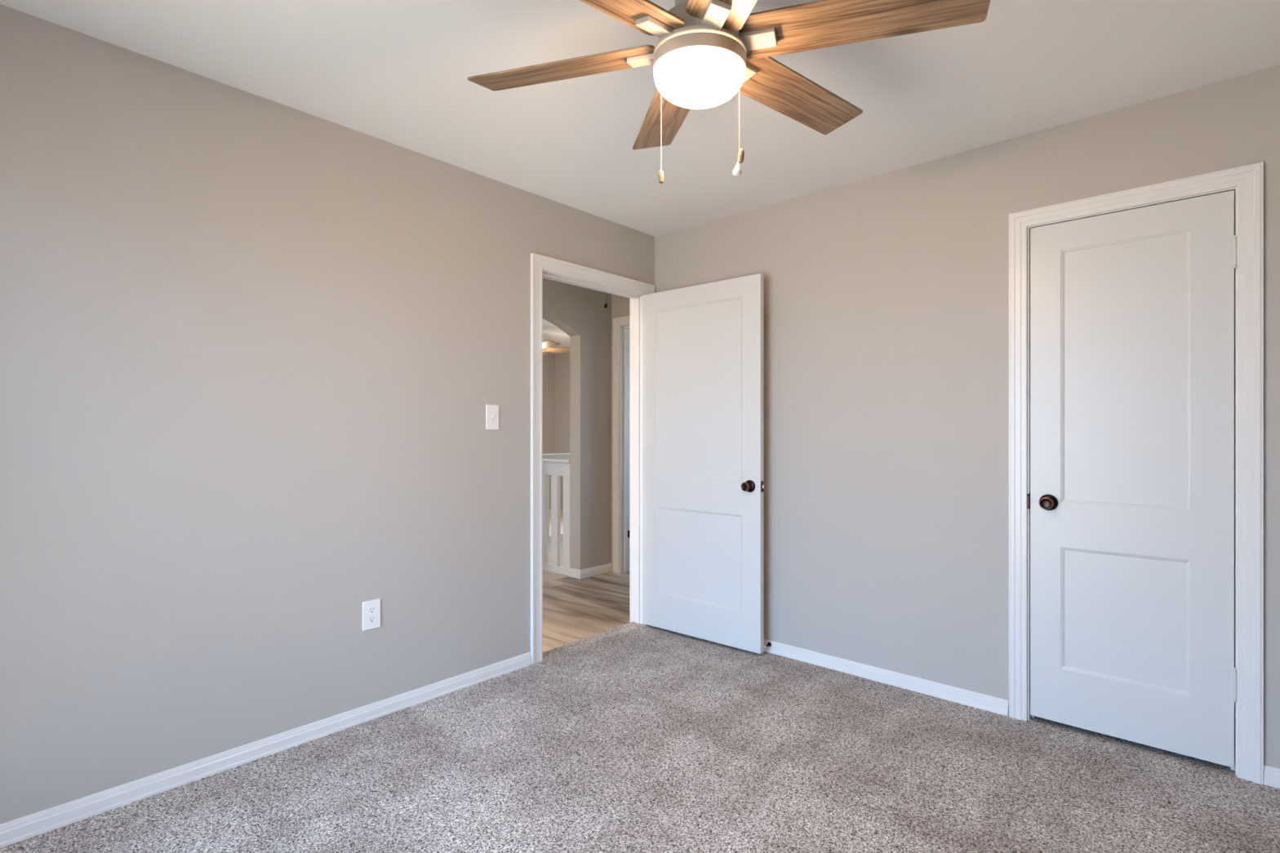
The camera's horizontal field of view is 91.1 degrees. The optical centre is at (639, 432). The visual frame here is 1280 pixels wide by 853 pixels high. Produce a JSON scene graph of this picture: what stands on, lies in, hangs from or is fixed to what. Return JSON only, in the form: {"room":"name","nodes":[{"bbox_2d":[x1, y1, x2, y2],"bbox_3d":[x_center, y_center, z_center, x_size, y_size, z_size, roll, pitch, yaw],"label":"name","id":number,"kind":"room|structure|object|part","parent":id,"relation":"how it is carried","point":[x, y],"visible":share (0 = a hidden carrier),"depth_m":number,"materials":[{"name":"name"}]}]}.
{"room":"empty bedroom","nodes":[
{"label":"empty bedroom","id":0,"kind":"room"},
{"bbox_2d":[0,4,654,824],"bbox_3d":[-1.246,0.010,2.585,0.120,2.500,3.870,0,0,42],"label":"wall","id":1,"kind":"structure","parent":0,"point":[255,349],"depth_m":2.26,"materials":[{"name":"beige paint"}]},
{"bbox_2d":[0,652,531,848],"bbox_3d":[-1.488,1.170,2.215,0.014,0.066,2.757,0,0,42],"label":"baseboard","id":2,"kind":"structure","parent":1,"relation":"attached to","point":[12,832],"depth_m":2.23,"materials":[{"name":"white paint"}]},
{"bbox_2d":[362,598,380,631],"bbox_3d":[-1.123,0.764,2.627,0.007,0.120,0.076,0,0,42],"label":"wall outlet","id":3,"kind":"object","parent":1,"relation":"attached to","point":[371,609],"visible":1,"depth_m":2.62,"materials":[{"name":"white plastic"}]},
{"bbox_2d":[368,616,376,622],"bbox_3d":[-1.121,0.784,2.625,0.002,0.025,0.034,0,0,42],"label":"receptacle","id":4,"kind":"object","parent":3,"relation":"attached to","point":[371,619],"depth_m":2.63,"materials":[{"name":"white plastic"}]},
{"bbox_2d":[368,606,376,613],"bbox_3d":[-1.121,0.745,2.625,0.002,0.025,0.034,0,0,42],"label":"receptacle","id":5,"kind":"object","parent":3,"relation":"attached to","point":[371,610],"depth_m":2.63,"materials":[{"name":"white plastic"}]},
{"bbox_2d":[485,404,498,429],"bbox_3d":[-0.718,-0.072,3.069,0.017,0.121,0.073,0,0,42],"label":"light switch","id":6,"kind":"object","parent":1,"relation":"attached to","point":[491,411],"visible":1,"depth_m":3.07,"materials":[{"name":"white plastic"}]},
{"bbox_2d":[530,253,654,664],"bbox_3d":[-0.288,0.148,3.648,0.159,2.144,0.965,0,0,42],"label":"door frame","id":7,"kind":"structure","parent":1,"relation":"attached to","point":[541,266],"depth_m":3.45,"materials":[{"name":"white paint"}]},
{"bbox_3d":[-0.340,0.143,3.695,0.020,2.134,0.965,0,0,42],"label":"hall casing","id":8,"kind":"part","parent":7,"relation":"part of","materials":[{"name":"white paint"}]},
{"bbox_2d":[642,273,764,653],"bbox_3d":[0.342,0.169,3.621,0.844,2.026,0.151,0,0,40],"label":"door","id":9,"kind":"structure","parent":7,"relation":"attached to","point":[703,344],"depth_m":3.59,"materials":[{"name":"white paint"}]},
{"bbox_3d":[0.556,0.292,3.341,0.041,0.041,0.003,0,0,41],"label":"knob","id":10,"kind":"part","parent":9,"relation":"part of","materials":[{"name":"black metal"}]},
{"bbox_3d":[0.575,0.292,3.363,0.066,0.066,0.056,0,0,40],"label":"knob","id":11,"kind":"part","parent":9,"relation":"part of","materials":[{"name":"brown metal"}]},
{"bbox_3d":[0.653,0.292,3.355,0.002,0.058,0.025,0,0,40],"label":"latch plate","id":12,"kind":"part","parent":9,"relation":"part of","materials":[{"name":"black metal"}]},
{"bbox_2d":[542,352,555,508],"bbox_3d":[-3.618,0.015,7.508,0.100,2.510,6.874,0,0,42],"label":"wall","id":13,"kind":"structure","parent":0,"point":[548,360],"depth_m":9.86,"materials":[{"name":"beige paint"}]},
{"bbox_2d":[542,318,569,353],"bbox_3d":[-2.241,-1.290,6.269,3.805,0.100,6.874,0,0,42],"label":"ceiling","id":14,"kind":"structure","parent":0,"point":[551,332],"depth_m":8.10,"materials":[{"name":"paint"}]},
{"bbox_2d":[542,340,569,355],"bbox_3d":[-1.310,-1.051,7.469,1.254,0.378,1.214,0,0,42],"label":"ceiling fan","id":15,"kind":"object","parent":14,"relation":"hanging from","point":[548,345],"visible":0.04,"depth_m":7.52,"materials":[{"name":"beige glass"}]},
{"bbox_3d":[-1.088,-0.996,7.187,0.142,0.006,0.534,14,-8,-32],"label":"blade","id":16,"kind":"part","parent":15,"relation":"part of","materials":[{"name":"brown wood"}]},
{"bbox_3d":[-0.932,-0.996,7.597,0.534,0.006,0.142,0,-12,-15],"label":"blade","id":17,"kind":"part","parent":15,"relation":"part of","materials":[{"name":"brown wood"}]},
{"bbox_2d":[555,351,569,509],"bbox_3d":[0.062,0.010,8.752,3.705,2.500,0.100,0,0,42],"label":"wall","id":18,"kind":"structure","parent":0,"point":[562,359],"depth_m":9.84,"materials":[{"name":"beige paint"}]},
{"bbox_2d":[542,277,611,569],"bbox_3d":[-1.621,0.015,4.019,0.127,2.510,4.161,0,0,42],"label":"wall","id":19,"kind":"structure","parent":0,"point":[580,313],"depth_m":5.25,"materials":[{"name":"beige paint"}]},
{"bbox_2d":[568,568,581,579],"bbox_3d":[-0.539,1.176,5.210,0.142,0.076,0.014,0,0,42],"label":"baseboard","id":20,"kind":"structure","parent":19,"relation":"attached to","point":[574,573],"depth_m":5.20,"materials":[{"name":"white paint"}]},
{"bbox_2d":[581,563,612,578],"bbox_3d":[-0.365,1.176,5.308,0.014,0.076,0.365,0,0,42],"label":"baseboard","id":21,"kind":"structure","parent":19,"relation":"attached to","point":[599,570],"depth_m":5.30,"materials":[{"name":"white paint"}]},
{"bbox_2d":[611,293,629,571],"bbox_3d":[0.203,0.015,5.123,1.362,2.510,0.120,0,0,42],"label":"wall","id":22,"kind":"structure","parent":0,"point":[620,304],"depth_m":5.44,"materials":[{"name":"beige paint"}]},
{"bbox_2d":[613,315,629,573],"bbox_3d":[0.129,0.115,5.178,0.853,2.188,0.142,0,0,42],"label":"door frame","id":23,"kind":"structure","parent":22,"relation":"attached to","point":[620,325],"depth_m":5.40,"materials":[{"name":"white paint"}]},
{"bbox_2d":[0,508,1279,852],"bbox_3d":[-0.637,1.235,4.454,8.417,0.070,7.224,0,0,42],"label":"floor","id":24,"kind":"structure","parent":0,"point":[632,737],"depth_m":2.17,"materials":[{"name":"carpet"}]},
{"bbox_2d":[542,458,569,575],"bbox_3d":[-1.184,0.725,5.825,1.636,0.970,0.058,0,0,42],"label":"stair railing","id":25,"kind":"object","parent":24,"relation":"on","point":[557,468],"visible":0.27,"depth_m":5.39,"materials":[{"name":"white paint"}]},
{"bbox_3d":[-1.184,1.180,5.825,1.636,0.060,0.028,0,0,42],"label":"board","id":26,"kind":"part","parent":25,"relation":"part of","materials":[{"name":"white paint"}]},
{"bbox_3d":[-1.184,0.251,5.825,1.636,0.022,0.058,0,0,42],"label":"handrail","id":27,"kind":"part","parent":25,"relation":"part of","materials":[{"name":"white paint"}]},
{"bbox_2d":[0,0,1279,236],"bbox_3d":[0.084,-1.290,1.468,3.590,0.100,3.990,0,0,42],"label":"ceiling","id":28,"kind":"structure","parent":0,"point":[396,72],"depth_m":2.20,"materials":[{"name":"paint"}]},
{"bbox_2d":[467,0,990,183],"bbox_3d":[0.154,-0.934,1.607,1.320,0.604,1.205,0,0,-40],"label":"ceiling fan","id":29,"kind":"object","parent":28,"relation":"hanging from","point":[706,52],"visible":1,"depth_m":1.54,"materials":[{"name":"brown wood"}]},
{"bbox_3d":[-0.206,-1.004,1.739,0.554,0.006,0.142,3,16,20],"label":"blade","id":30,"kind":"part","parent":29,"relation":"part of","materials":[{"name":"brown wood"}]},
{"bbox_3d":[-0.141,-0.982,1.362,0.554,0.006,0.142,-1,16,-40],"label":"blade","id":31,"kind":"part","parent":29,"relation":"part of","materials":[{"name":"brown wood"}]},
{"bbox_3d":[0.057,-0.836,1.680,0.003,0.270,0.003,0,0,42],"label":"pull chain","id":32,"kind":"part","parent":29,"relation":"part of","materials":[{"name":"gold metal"}]},
{"bbox_3d":[0.088,-1.010,1.984,0.142,0.006,0.554,-12,5,-9],"label":"blade","id":33,"kind":"part","parent":29,"relation":"part of","materials":[{"name":"brown wood"}]},
{"bbox_3d":[0.151,-0.896,1.613,0.232,0.084,0.232,4,4,42],"label":"lamp shade","id":34,"kind":"part","parent":29,"relation":"part of","materials":[{"name":"white glass"}]},
{"bbox_3d":[0.219,-0.966,1.231,0.142,0.006,0.554,13,1,-10],"label":"blade","id":35,"kind":"part","parent":29,"relation":"part of","materials":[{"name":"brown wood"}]},
{"bbox_3d":[0.247,-0.815,1.556,0.003,0.287,0.003,0,0,24],"label":"pull chain","id":36,"kind":"part","parent":29,"relation":"part of","materials":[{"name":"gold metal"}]},
{"bbox_3d":[0.448,-0.994,1.853,0.554,0.006,0.142,-1,-8,-40],"label":"blade","id":37,"kind":"part","parent":29,"relation":"part of","materials":[{"name":"brown wood"}]},
{"bbox_3d":[0.513,-0.972,1.476,0.554,0.006,0.142,3,-9,20],"label":"blade","id":38,"kind":"part","parent":29,"relation":"part of","materials":[{"name":"brown wood"}]},
{"bbox_2d":[654,65,1279,768],"bbox_3d":[1.378,0.010,2.906,3.590,2.500,0.120,0,0,42],"label":"wall","id":39,"kind":"structure","parent":0,"point":[886,295],"depth_m":2.91,"materials":[{"name":"beige paint"}]},
{"bbox_2d":[764,642,771,648],"bbox_3d":[0.686,1.156,3.394,0.025,0.025,0.057,0,0,42],"label":"door stop","id":40,"kind":"object","parent":39,"relation":"attached to","point":[769,644],"visible":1,"depth_m":3.40,"materials":[{"name":"black rubber"}]},
{"bbox_2d":[764,639,1008,715],"bbox_3d":[0.823,1.170,3.316,1.976,0.066,0.014,0,0,42],"label":"baseboard","id":41,"kind":"structure","parent":39,"relation":"attached to","point":[975,700],"depth_m":2.97,"materials":[{"name":"white paint"}]},
{"bbox_2d":[1030,190,1237,768],"bbox_3d":[1.845,0.165,2.390,0.623,2.021,0.093,0,0,42],"label":"door","id":42,"kind":"structure","parent":39,"relation":"in","point":[1132,311],"depth_m":2.38,"materials":[{"name":"white paint"}]},
{"bbox_3d":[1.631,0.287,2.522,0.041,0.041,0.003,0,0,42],"label":"knob","id":43,"kind":"part","parent":42,"relation":"part of","materials":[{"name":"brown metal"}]},
{"bbox_3d":[1.650,0.287,2.543,0.066,0.066,0.056,0,0,42],"label":"knob","id":44,"kind":"part","parent":42,"relation":"part of","materials":[{"name":"brown metal"}]},
{"bbox_2d":[1008,161,1263,784],"bbox_3d":[1.882,0.150,2.440,0.762,2.138,0.138,0,0,42],"label":"door frame","id":45,"kind":"structure","parent":39,"relation":"attached to","point":[1246,181],"depth_m":2.22,"materials":[{"name":"white paint"}]},
{"bbox_3d":[1.622,0.288,2.618,0.006,0.070,0.042,0,0,42],"label":"strike plate","id":46,"kind":"part","parent":45,"relation":"part of","materials":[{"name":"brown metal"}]},
{"bbox_2d":[1263,764,1279,788],"bbox_3d":[2.353,1.170,1.939,0.607,0.066,0.014,0,0,42],"label":"baseboard","id":47,"kind":"structure","parent":39,"relation":"attached to","point":[1271,775],"depth_m":2.12,"materials":[{"name":"white paint"}]}
]}

